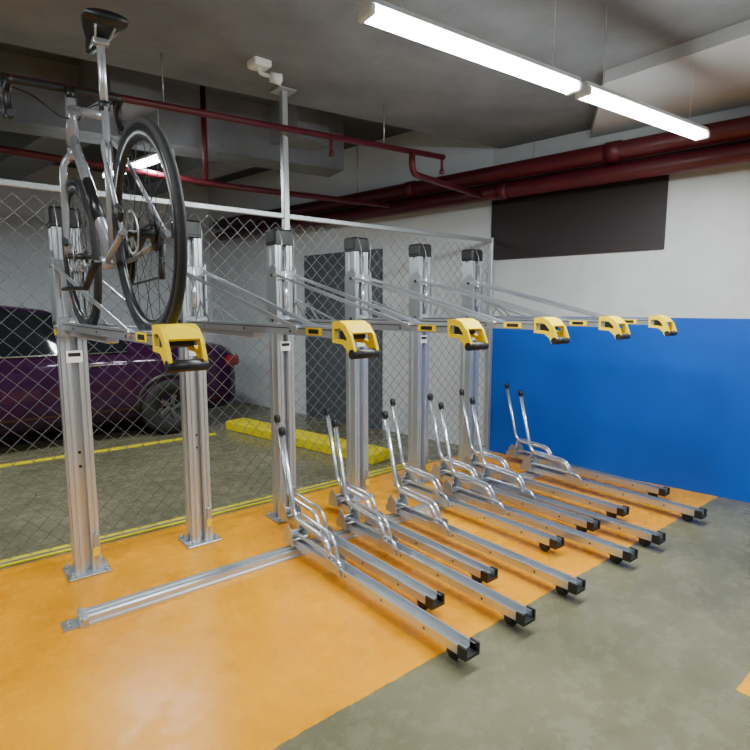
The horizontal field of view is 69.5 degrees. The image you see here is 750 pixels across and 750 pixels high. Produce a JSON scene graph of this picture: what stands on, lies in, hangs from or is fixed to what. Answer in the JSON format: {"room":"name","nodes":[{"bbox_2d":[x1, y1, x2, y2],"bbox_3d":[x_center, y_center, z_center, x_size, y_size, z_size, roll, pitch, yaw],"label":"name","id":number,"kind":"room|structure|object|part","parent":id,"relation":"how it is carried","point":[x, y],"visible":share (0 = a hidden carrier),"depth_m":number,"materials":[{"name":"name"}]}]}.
{"room":"parking garage","nodes":[
{"label":"parking garage","id":0,"kind":"room"},
{"bbox_2d":[0,165,212,342],"bbox_3d":[-6.367,-1.072,6.214,11.000,3.600,0.200,-6,9,-39],"label":"wall","id":1,"kind":"structure","parent":0,"point":[50,174],"depth_m":7.52,"materials":[{"name":"paint"}]},
{"bbox_2d":[0,60,161,179],"bbox_3d":[-3.429,-2.475,5.580,4.298,0.360,0.400,6,9,42],"label":"beam","id":2,"kind":"structure","parent":1,"relation":"attached to","point":[120,80],"depth_m":4.39,"materials":[{"name":"concrete"}]},
{"bbox_2d":[123,102,328,196],"bbox_3d":[-2.184,-2.598,6.577,4.298,0.360,0.400,6,9,42],"label":"beam","id":3,"kind":"structure","parent":1,"relation":"attached to","point":[298,116],"depth_m":5.43,"materials":[{"name":"concrete"}]},
{"bbox_2d":[0,42,412,186],"bbox_3d":[-4.734,-2.510,3.997,12.000,0.100,5.400,-6,9,-39],"label":"ceiling","id":4,"kind":"structure","parent":0,"point":[354,127],"depth_m":5.83,"materials":[{"name":"concrete"}]},
{"bbox_2d":[101,118,174,177],"bbox_3d":[-2.106,-2.180,4.718,1.171,0.733,0.091,6,9,40],"label":"fluorescent light","id":5,"kind":"object","parent":4,"relation":"hanging from","point":[153,158],"visible":0.29,"depth_m":4.61,"materials":[{"name":"white plastic"}]},
{"bbox_2d":[0,50,343,176],"bbox_3d":[-4.450,-2.130,3.368,9.500,0.500,0.350,-4,8,-32],"label":"ceiling beam","id":6,"kind":"structure","parent":4,"relation":"attached to","point":[227,142],"depth_m":4.88,"materials":[{"name":"concrete"}]},
{"bbox_2d":[0,86,389,207],"bbox_3d":[-3.164,-1.973,3.638,7.927,0.878,0.228,-5,9,-34],"label":"pipe","id":7,"kind":"object","parent":4,"relation":"hanging from","point":[205,181],"visible":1,"depth_m":4.85,"materials":[{"name":"red metal"}]},
{"bbox_2d":[0,400,749,749],"bbox_3d":[-0.478,1.319,2.365,16.000,0.200,16.000,-6,9,-39],"label":"floor","id":8,"kind":"structure","parent":0,"point":[653,653],"depth_m":2.53,"materials":[{"name":"paint"}]},
{"bbox_2d":[0,433,215,466],"bbox_3d":[-4.407,0.951,4.498,6.400,0.006,0.090,-6,9,-39],"label":"trim","id":9,"kind":"structure","parent":8,"relation":"on","point":[210,434],"depth_m":5.71,"materials":[{"name":"yellow paint"}]},
{"bbox_2d":[0,305,238,436],"bbox_3d":[-3.998,-0.041,6.267,4.514,1.540,2.170,-6,9,-39],"label":"parked car","id":10,"kind":"object","parent":8,"relation":"on","point":[21,313],"visible":0.66,"depth_m":5.93,"materials":[{"name":"paint"}]},
{"bbox_3d":[-3.738,-0.162,5.337,2.420,0.032,0.034,-6,9,-38],"label":"window trim","id":11,"kind":"part","parent":10,"relation":"part of","materials":[{"name":"silver metal"}]},
{"bbox_2d":[225,354,238,365],"bbox_3d":[-1.888,-0.194,7.019,0.150,0.140,0.260,3,7,19],"label":"tail lamp","id":12,"kind":"object","parent":10,"relation":"attached to","point":[234,361],"depth_m":6.95,"materials":[{"name":"red plastic"}]},
{"bbox_2d":[44,204,208,582],"bbox_3d":[-1.131,0.198,2.344,0.220,2.032,1.876,-6,9,-39],"label":"bike rack","id":13,"kind":"object","parent":8,"relation":"on","point":[71,336],"visible":0.91,"depth_m":2.91,"materials":[{"name":"metal"}]},
{"bbox_2d":[68,353,80,356],"bbox_3d":[-1.620,-0.109,2.916,0.060,0.020,0.001,-6,9,-39],"label":"print","id":14,"kind":"object","parent":13,"relation":"attached to","point":[69,354],"depth_m":2.92,"materials":[{"name":"black plastic"}]},
{"bbox_3d":[-1.621,-0.099,2.918,0.080,0.065,0.002,-6,9,-39],"label":"label plate","id":15,"kind":"part","parent":13,"relation":"part of","materials":[{"name":"white plastic"}]},
{"bbox_3d":[-1.658,1.096,3.112,0.220,0.060,0.200,-6,9,-39],"label":"plate","id":16,"kind":"part","parent":13,"relation":"part of","materials":[{"name":"metal"}]},
{"bbox_2d":[0,8,187,330],"bbox_3d":[-1.073,-0.717,2.117,0.484,1.120,1.712,-6,9,-41],"label":"bicycle","id":17,"kind":"object","parent":13,"relation":"on","point":[99,26],"visible":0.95,"depth_m":1.93,"materials":[{"name":"silver metal"}]},
{"bbox_3d":[-1.553,-1.185,2.278,0.044,0.192,0.108,-9,11,-38],"label":"brake lever","id":18,"kind":"part","parent":17,"relation":"part of","materials":[{"name":"black plastic"}]},
{"bbox_3d":[-1.303,-1.203,2.311,0.041,0.069,0.057,-9,11,-38],"label":"stem","id":19,"kind":"part","parent":17,"relation":"part of","materials":[{"name":"black metal"}]},
{"bbox_3d":[-0.968,-1.167,1.896,0.069,0.037,0.198,-9,11,-38],"label":"saddle rail","id":20,"kind":"part","parent":17,"relation":"part of","materials":[{"name":"metal"}]},
{"bbox_3d":[-1.216,-1.238,2.546,0.044,0.192,0.108,-9,11,-38],"label":"brake lever","id":21,"kind":"part","parent":17,"relation":"part of","materials":[{"name":"black plastic"}]},
{"bbox_3d":[-1.040,-0.782,2.062,0.159,0.747,0.938,-9,11,-38],"label":"frame","id":22,"kind":"part","parent":17,"relation":"part of","materials":[{"name":"silver metal"}]},
{"bbox_3d":[-0.841,-0.431,1.955,0.008,0.209,0.436,-9,11,-38],"label":"chain","id":23,"kind":"part","parent":17,"relation":"part of","materials":[{"name":"silver metal"}]},
{"bbox_2d":[63,300,159,345],"bbox_3d":[-1.117,-0.228,2.272,0.102,0.187,1.605,-6,9,-39],"label":"tray","id":24,"kind":"object","parent":13,"relation":"on","point":[104,333],"depth_m":2.25,"materials":[{"name":"metal"}]},
{"bbox_3d":[-0.588,-0.086,1.630,0.116,0.135,0.140,-6,9,-39],"label":"handle","id":25,"kind":"part","parent":13,"relation":"part of","materials":[{"name":"yellow plastic"}]},
{"bbox_2d":[0,460,431,567],"bbox_3d":[-1.492,1.043,3.758,5.200,0.006,0.100,-6,9,-39],"label":"trim","id":26,"kind":"structure","parent":8,"relation":"on","point":[268,500],"depth_m":3.74,"materials":[{"name":"yellow paint"}]},
{"bbox_2d":[0,85,494,564],"bbox_3d":[-1.397,-0.455,3.469,6.740,3.050,0.140,-6,9,-39],"label":"fence","id":27,"kind":"object","parent":8,"relation":"on","point":[283,92],"visible":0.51,"depth_m":3.88,"materials":[{"name":"metal"}]},
{"bbox_3d":[-1.397,-1.095,3.390,6.620,0.035,0.035,-6,9,-39],"label":"rail","id":28,"kind":"part","parent":27,"relation":"part of","materials":[{"name":"metal"}]},
{"bbox_3d":[-0.657,-0.528,4.061,0.140,3.050,0.140,-6,9,-39],"label":"post","id":29,"kind":"part","parent":27,"relation":"part of","materials":[{"name":"metal"}]},
{"bbox_3d":[1.179,-0.288,5.584,0.120,2.200,0.120,-6,9,-39],"label":"post","id":30,"kind":"part","parent":27,"relation":"part of","materials":[{"name":"metal"}]},
{"bbox_2d":[171,220,379,548],"bbox_3d":[-0.617,0.146,2.756,0.220,2.032,1.876,-6,9,-39],"label":"bike rack","id":31,"kind":"object","parent":8,"relation":"on","point":[193,384],"visible":0.86,"depth_m":3.29,"materials":[{"name":"metal"}]},
{"bbox_3d":[-1.106,-0.150,3.330,0.080,0.065,0.002,-6,9,-39],"label":"label plate","id":32,"kind":"part","parent":31,"relation":"part of","materials":[{"name":"white plastic"}]},
{"bbox_3d":[-1.143,1.045,3.524,0.220,0.060,0.200,-6,9,-39],"label":"plate","id":33,"kind":"part","parent":31,"relation":"part of","materials":[{"name":"metal"}]},
{"bbox_2d":[188,301,340,338],"bbox_3d":[-0.602,-0.279,2.684,0.102,0.187,1.605,-6,9,-39],"label":"tray","id":34,"kind":"object","parent":31,"relation":"on","point":[200,317],"depth_m":2.61,"materials":[{"name":"metal"}]},
{"bbox_3d":[-0.074,-0.137,2.042,0.116,0.135,0.140,-6,9,-39],"label":"handle","id":35,"kind":"part","parent":31,"relation":"part of","materials":[{"name":"yellow plastic"}]},
{"bbox_2d":[226,418,389,464],"bbox_3d":[-0.853,0.705,6.062,2.400,0.110,0.280,6,9,40],"label":"kerb","id":36,"kind":"object","parent":8,"relation":"on","point":[243,422],"visible":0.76,"depth_m":5.85,"materials":[{"name":"yellow paint"}]},
{"bbox_2d":[61,467,556,632],"bbox_3d":[0.208,1.009,3.893,4.320,0.050,0.130,-6,9,-39],"label":"floor track","id":37,"kind":"object","parent":8,"relation":"on","point":[85,618],"visible":0.73,"depth_m":2.92,"materials":[{"name":"metal"}]},
{"bbox_2d":[274,414,444,609],"bbox_3d":[-0.180,0.726,3.187,0.118,0.776,1.555,-6,9,-39],"label":"bike rack","id":38,"kind":"object","parent":8,"relation":"on","point":[426,597],"visible":0.79,"depth_m":3.07,"materials":[{"name":"silver metal"}]},
{"bbox_3d":[-0.168,1.030,3.210,0.076,0.042,1.488,-6,9,-39],"label":"rail","id":39,"kind":"part","parent":38,"relation":"part of","materials":[{"name":"metal"}]},
{"bbox_2d":[265,227,488,523],"bbox_3d":[-0.126,0.098,3.149,0.220,2.032,1.876,-6,9,-39],"label":"bike rack","id":40,"kind":"object","parent":8,"relation":"on","point":[281,276],"visible":0.73,"depth_m":3.67,"materials":[{"name":"metal"}]},
{"bbox_3d":[-0.652,0.996,3.918,0.220,0.060,0.200,-6,9,-39],"label":"plate","id":41,"kind":"part","parent":40,"relation":"part of","materials":[{"name":"metal"}]},
{"bbox_3d":[-0.615,-0.199,3.724,0.080,0.065,0.002,-6,9,-39],"label":"label plate","id":42,"kind":"part","parent":40,"relation":"part of","materials":[{"name":"white plastic"}]},
{"bbox_2d":[284,302,456,333],"bbox_3d":[-0.111,-0.328,3.077,0.102,0.187,1.605,-6,9,-39],"label":"tray","id":43,"kind":"object","parent":40,"relation":"on","point":[413,325],"depth_m":2.84,"materials":[{"name":"metal"}]},
{"bbox_3d":[0.417,-0.186,2.435,0.116,0.135,0.140,-6,9,-39],"label":"handle","id":44,"kind":"part","parent":40,"relation":"part of","materials":[{"name":"yellow plastic"}]},
{"bbox_2d":[278,427,479,661],"bbox_3d":[-0.083,0.773,2.806,0.118,0.776,1.555,-6,9,-39],"label":"bike rack","id":45,"kind":"object","parent":8,"relation":"on","point":[458,645],"visible":1,"depth_m":2.80,"materials":[{"name":"metal"}]},
{"bbox_3d":[-0.070,1.077,2.829,0.076,0.042,1.488,-6,9,-39],"label":"rail","id":46,"kind":"part","parent":45,"relation":"part of","materials":[{"name":"metal"}]},
{"bbox_2d":[324,408,497,582],"bbox_3d":[0.139,0.694,3.443,0.118,0.776,1.555,-6,9,-39],"label":"bike rack","id":47,"kind":"object","parent":8,"relation":"on","point":[480,572],"visible":0.86,"depth_m":3.37,"materials":[{"name":"silver metal"}]},
{"bbox_3d":[0.151,0.999,3.465,0.076,0.042,1.488,-6,9,-39],"label":"rail","id":48,"kind":"part","parent":47,"relation":"part of","materials":[{"name":"metal"}]},
{"bbox_2d":[331,418,535,626],"bbox_3d":[0.225,0.743,3.053,0.118,0.776,1.555,-6,9,-39],"label":"bike rack","id":49,"kind":"object","parent":8,"relation":"on","point":[514,613],"visible":1,"depth_m":3.07,"materials":[{"name":"silver metal"}]},
{"bbox_3d":[0.237,1.047,3.075,0.076,0.042,1.488,-6,9,-39],"label":"rail","id":50,"kind":"part","parent":49,"relation":"part of","materials":[{"name":"metal"}]},
{"bbox_2d":[344,236,569,501],"bbox_3d":[0.386,0.047,3.559,0.220,2.032,1.876,-6,9,-39],"label":"bike rack","id":51,"kind":"object","parent":8,"relation":"on","point":[358,278],"visible":0.84,"depth_m":4.08,"materials":[{"name":"metal"}]},
{"bbox_3d":[-0.103,-0.250,4.133,0.080,0.065,0.002,-6,9,-39],"label":"label plate","id":52,"kind":"part","parent":51,"relation":"part of","materials":[{"name":"white plastic"}]},
{"bbox_3d":[-0.140,0.945,4.328,0.220,0.060,0.200,-6,9,-39],"label":"plate","id":53,"kind":"part","parent":51,"relation":"part of","materials":[{"name":"metal"}]},
{"bbox_2d":[359,303,542,329],"bbox_3d":[0.401,-0.379,3.487,0.102,0.187,1.605,-6,9,-39],"label":"tray","id":54,"kind":"object","parent":51,"relation":"on","point":[493,322],"depth_m":3.25,"materials":[{"name":"metal"}]},
{"bbox_3d":[0.930,-0.237,2.845,0.116,0.135,0.140,-6,9,-39],"label":"handle","id":55,"kind":"part","parent":51,"relation":"part of","materials":[{"name":"yellow plastic"}]},
{"bbox_2d":[390,399,563,551],"bbox_3d":[0.633,0.645,3.839,0.118,0.776,1.555,-6,9,-39],"label":"bike rack","id":56,"kind":"object","parent":8,"relation":"on","point":[546,541],"visible":0.98,"depth_m":3.89,"materials":[{"name":"silver metal"}]},
{"bbox_3d":[0.645,0.950,3.861,0.076,0.042,1.488,-6,9,-39],"label":"rail","id":57,"kind":"part","parent":56,"relation":"part of","materials":[{"name":"metal"}]},
{"bbox_2d":[382,411,585,595],"bbox_3d":[0.563,0.709,3.324,0.118,0.776,1.555,-6,9,-39],"label":"bike rack","id":58,"kind":"object","parent":8,"relation":"on","point":[565,583],"visible":1,"depth_m":3.38,"materials":[{"name":"silver metal"}]},
{"bbox_3d":[0.576,1.013,3.346,0.076,0.042,1.488,-6,9,-39],"label":"rail","id":59,"kind":"part","parent":58,"relation":"part of","materials":[{"name":"metal"}]},
{"bbox_2d":[428,393,600,532],"bbox_3d":[0.964,0.613,4.103,0.118,0.776,1.555,-6,9,-39],"label":"bike rack","id":60,"kind":"object","parent":8,"relation":"on","point":[582,523],"visible":0.8,"depth_m":4.08,"materials":[{"name":"silver metal"}]},
{"bbox_3d":[0.976,0.917,4.126,0.076,0.042,1.488,-6,9,-39],"label":"rail","id":61,"kind":"part","parent":60,"relation":"part of","materials":[{"name":"metal"}]},
{"bbox_2d":[408,242,630,483],"bbox_3d":[0.900,-0.004,3.971,0.220,2.032,1.876,-6,9,-39],"label":"bike rack","id":62,"kind":"object","parent":8,"relation":"on","point":[421,281],"visible":0.69,"depth_m":4.51,"materials":[{"name":"metal"}]},
{"bbox_3d":[0.373,0.894,4.739,0.220,0.060,0.200,-6,9,-39],"label":"plate","id":63,"kind":"part","parent":62,"relation":"part of","materials":[{"name":"metal"}]},
{"bbox_3d":[0.410,-0.301,4.545,0.080,0.065,0.002,-6,9,-39],"label":"label plate","id":64,"kind":"part","parent":62,"relation":"part of","materials":[{"name":"white plastic"}]},
{"bbox_2d":[422,303,607,326],"bbox_3d":[0.915,-0.430,3.898,0.102,0.187,1.605,-6,9,-39],"label":"tray","id":65,"kind":"object","parent":62,"relation":"on","point":[428,308],"depth_m":3.72,"materials":[{"name":"metal"}]},
{"bbox_3d":[1.443,-0.288,3.257,0.116,0.135,0.140,-6,9,-39],"label":"handle","id":66,"kind":"part","parent":62,"relation":"part of","materials":[{"name":"yellow plastic"}]},
{"bbox_2d":[438,402,637,563],"bbox_3d":[1.003,0.665,3.676,0.118,0.776,1.555,-6,9,-39],"label":"bike rack","id":67,"kind":"object","parent":8,"relation":"on","point":[617,552],"visible":0.98,"depth_m":3.75,"materials":[{"name":"silver metal"}]},
{"bbox_3d":[1.015,0.970,3.698,0.076,0.042,1.488,-6,9,-39],"label":"rail","id":68,"kind":"part","parent":67,"relation":"part of","materials":[{"name":"metal"}]},
{"bbox_2d":[459,389,629,518],"bbox_3d":[1.271,0.582,4.350,0.118,0.776,1.555,-6,9,-39],"label":"bike rack","id":69,"kind":"object","parent":8,"relation":"on","point":[612,510],"visible":0.8,"depth_m":4.31,"materials":[{"name":"silver metal"}]},
{"bbox_3d":[1.283,0.886,4.372,0.076,0.042,1.488,-6,9,-39],"label":"rail","id":70,"kind":"part","parent":69,"relation":"part of","materials":[{"name":"metal"}]},
{"bbox_2d":[453,248,677,470],"bbox_3d":[1.406,-0.054,4.376,0.220,2.032,1.876,-6,9,-39],"label":"bike rack","id":71,"kind":"object","parent":8,"relation":"on","point":[472,280],"visible":0.57,"depth_m":4.90,"materials":[{"name":"metal"}]},
{"bbox_2d":[479,304,656,324],"bbox_3d":[1.421,-0.480,4.303,0.102,0.187,1.605,-6,9,-39],"label":"tray","id":72,"kind":"object","parent":71,"relation":"on","point":[652,320],"depth_m":4.12,"materials":[{"name":"metal"}]},
{"bbox_3d":[1.949,-0.338,3.662,0.116,0.135,0.140,-6,9,-39],"label":"handle","id":73,"kind":"part","parent":71,"relation":"part of","materials":[{"name":"yellow plastic"}]},
{"bbox_2d":[470,397,665,546],"bbox_3d":[1.287,0.637,3.903,0.118,0.776,1.555,-6,9,-39],"label":"bike rack","id":74,"kind":"object","parent":8,"relation":"on","point":[646,537],"visible":0.97,"depth_m":3.97,"materials":[{"name":"silver metal"}]},
{"bbox_3d":[1.299,0.942,3.926,0.076,0.042,1.488,-6,9,-39],"label":"rail","id":75,"kind":"part","parent":74,"relation":"part of","materials":[{"name":"metal"}]},
{"bbox_2d":[504,383,669,496],"bbox_3d":[1.777,0.532,4.755,0.118,0.776,1.555,-6,9,-39],"label":"bike rack","id":76,"kind":"object","parent":8,"relation":"on","point":[517,451],"visible":0.8,"depth_m":4.79,"materials":[{"name":"silver metal"}]},
{"bbox_3d":[1.789,0.836,4.777,0.076,0.042,1.488,-6,9,-39],"label":"rail","id":77,"kind":"part","parent":76,"relation":"part of","materials":[{"name":"metal"}]},
{"bbox_2d":[518,390,706,521],"bbox_3d":[1.789,0.588,4.305,0.118,0.776,1.555,-6,9,-39],"label":"bike rack","id":78,"kind":"object","parent":8,"relation":"on","point":[531,464],"visible":1,"depth_m":4.41,"materials":[{"name":"silver metal"}]},
{"bbox_3d":[1.801,0.892,4.328,0.076,0.042,1.488,-6,9,-39],"label":"rail","id":79,"kind":"part","parent":78,"relation":"part of","materials":[{"name":"metal"}]},
{"bbox_2d":[0,0,749,148],"bbox_3d":[0.384,-1.688,-0.609,13.900,0.400,10.900,-6,9,-39],"label":"ceiling","id":80,"kind":"structure","parent":0,"point":[336,63],"depth_m":3.21,"materials":[{"name":"concrete"}]},
{"bbox_2d":[6,53,481,197],"bbox_3d":[-1.667,-1.696,3.141,6.630,0.526,0.327,-5,9,-34],"label":"pipe","id":81,"kind":"object","parent":80,"relation":"hanging from","point":[163,105],"visible":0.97,"depth_m":3.83,"materials":[{"name":"red metal"}]},
{"bbox_3d":[-1.308,-1.828,3.332,0.007,0.310,0.007,-2,7,-16],"label":"hanger rod","id":82,"kind":"part","parent":81,"relation":"part of","materials":[{"name":"metal"}]},
{"bbox_3d":[0.069,-1.932,4.167,0.007,0.310,0.007,4,8,28],"label":"hanger rod","id":83,"kind":"part","parent":81,"relation":"part of","materials":[{"name":"metal"}]},
{"bbox_2d":[247,56,282,85],"bbox_3d":[-0.692,-1.927,3.448,0.198,0.144,0.156,-6,9,-39],"label":"security camera","id":84,"kind":"object","parent":80,"relation":"attached to","point":[256,63],"visible":1,"depth_m":3.43,"materials":[{"name":"white plastic"}]},
{"bbox_2d":[358,0,582,95],"bbox_3d":[0.481,-1.607,2.329,1.264,0.483,0.090,-5,9,-34],"label":"fluorescent light","id":85,"kind":"object","parent":80,"relation":"hanging from","point":[381,9],"visible":1,"depth_m":2.26,"materials":[{"name":"white plastic"}]},
{"bbox_2d":[358,2,375,23],"bbox_3d":[-0.030,-1.343,2.009,0.024,0.038,0.090,-5,9,-34],"label":"socket","id":86,"kind":"object","parent":85,"relation":"attached to","point":[367,10],"depth_m":2.00,"materials":[{"name":"white plastic"}]},
{"bbox_2d":[565,82,582,95],"bbox_3d":[0.993,-1.429,2.703,0.024,0.038,0.090,-5,9,-34],"label":"socket","id":87,"kind":"object","parent":85,"relation":"attached to","point":[570,91],"depth_m":2.69,"materials":[{"name":"white plastic"}]},
{"bbox_2d":[213,116,749,229],"bbox_3d":[1.577,-2.162,4.714,10.796,0.768,0.166,6,9,42],"label":"pipe","id":88,"kind":"object","parent":80,"relation":"hanging from","point":[737,128],"visible":0.95,"depth_m":4.79,"materials":[{"name":"red metal"}]},
{"bbox_3d":[-0.206,-2.418,6.300,0.011,0.650,0.011,-2,7,-16],"label":"hanger rod","id":89,"kind":"part","parent":88,"relation":"part of","materials":[{"name":"metal"}]},
{"bbox_2d":[215,142,749,240],"bbox_3d":[1.590,-1.696,4.786,10.795,0.156,0.156,6,9,42],"label":"pipe","id":90,"kind":"object","parent":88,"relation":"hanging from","point":[735,154],"visible":0.96,"depth_m":4.75,"materials":[{"name":"red metal"}]},
{"bbox_3d":[1.428,-2.038,4.864,0.011,0.250,0.011,4,8,28],"label":"hanger rod","id":91,"kind":"part","parent":88,"relation":"part of","materials":[{"name":"metal"}]},
{"bbox_2d":[575,5,709,140],"bbox_3d":[1.571,-1.699,3.074,1.264,0.483,0.090,-5,9,-34],"label":"fluorescent light","id":92,"kind":"object","parent":80,"relation":"hanging from","point":[701,132],"visible":0.94,"depth_m":3.01,"materials":[{"name":"white plastic"}]},
{"bbox_2d":[575,86,591,99],"bbox_3d":[1.060,-1.435,2.754,0.024,0.038,0.090,-5,9,-34],"label":"socket","id":93,"kind":"object","parent":92,"relation":"attached to","point":[586,90],"depth_m":2.74,"materials":[{"name":"white plastic"}]},
{"bbox_2d":[694,131,709,140],"bbox_3d":[2.083,-1.521,3.449,0.024,0.038,0.090,-5,9,-34],"label":"socket","id":94,"kind":"object","parent":92,"relation":"attached to","point":[698,138],"depth_m":3.43,"materials":[{"name":"white plastic"}]},
{"bbox_2d":[591,19,749,137],"bbox_3d":[4.451,-1.760,1.886,2.450,0.090,7.660,-6,9,-39],"label":"beam","id":95,"kind":"structure","parent":80,"relation":"attached to","point":[720,59],"depth_m":3.51,"materials":[{"name":"paint"}]},
{"bbox_2d":[208,105,749,502],"bbox_3d":[2.237,-0.885,4.707,13.594,3.600,0.200,6,9,42],"label":"wall","id":96,"kind":"structure","parent":0,"point":[650,406],"depth_m":4.95,"materials":[{"name":"paint"}]},
{"bbox_2d":[304,249,382,429],"bbox_3d":[-0.439,-0.465,7.011,1.369,2.200,0.060,6,9,42],"label":"door","id":97,"kind":"structure","parent":96,"relation":"in","point":[311,298],"depth_m":7.08,"materials":[{"name":"grey paint"}]},
{"bbox_2d":[225,138,749,230],"bbox_3d":[1.684,-1.803,4.878,10.795,0.070,0.070,6,9,42],"label":"pipe","id":98,"kind":"object","parent":96,"relation":"attached to","point":[743,140],"visible":0.27,"depth_m":4.87,"materials":[{"name":"red metal"}]},
{"bbox_2d":[491,175,668,259],"bbox_3d":[1.769,-1.393,4.919,1.599,0.595,0.020,6,9,42],"label":"sign board","id":99,"kind":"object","parent":96,"relation":"in","point":[630,215],"depth_m":4.82,"materials":[{"name":"black plastic"}]}
]}

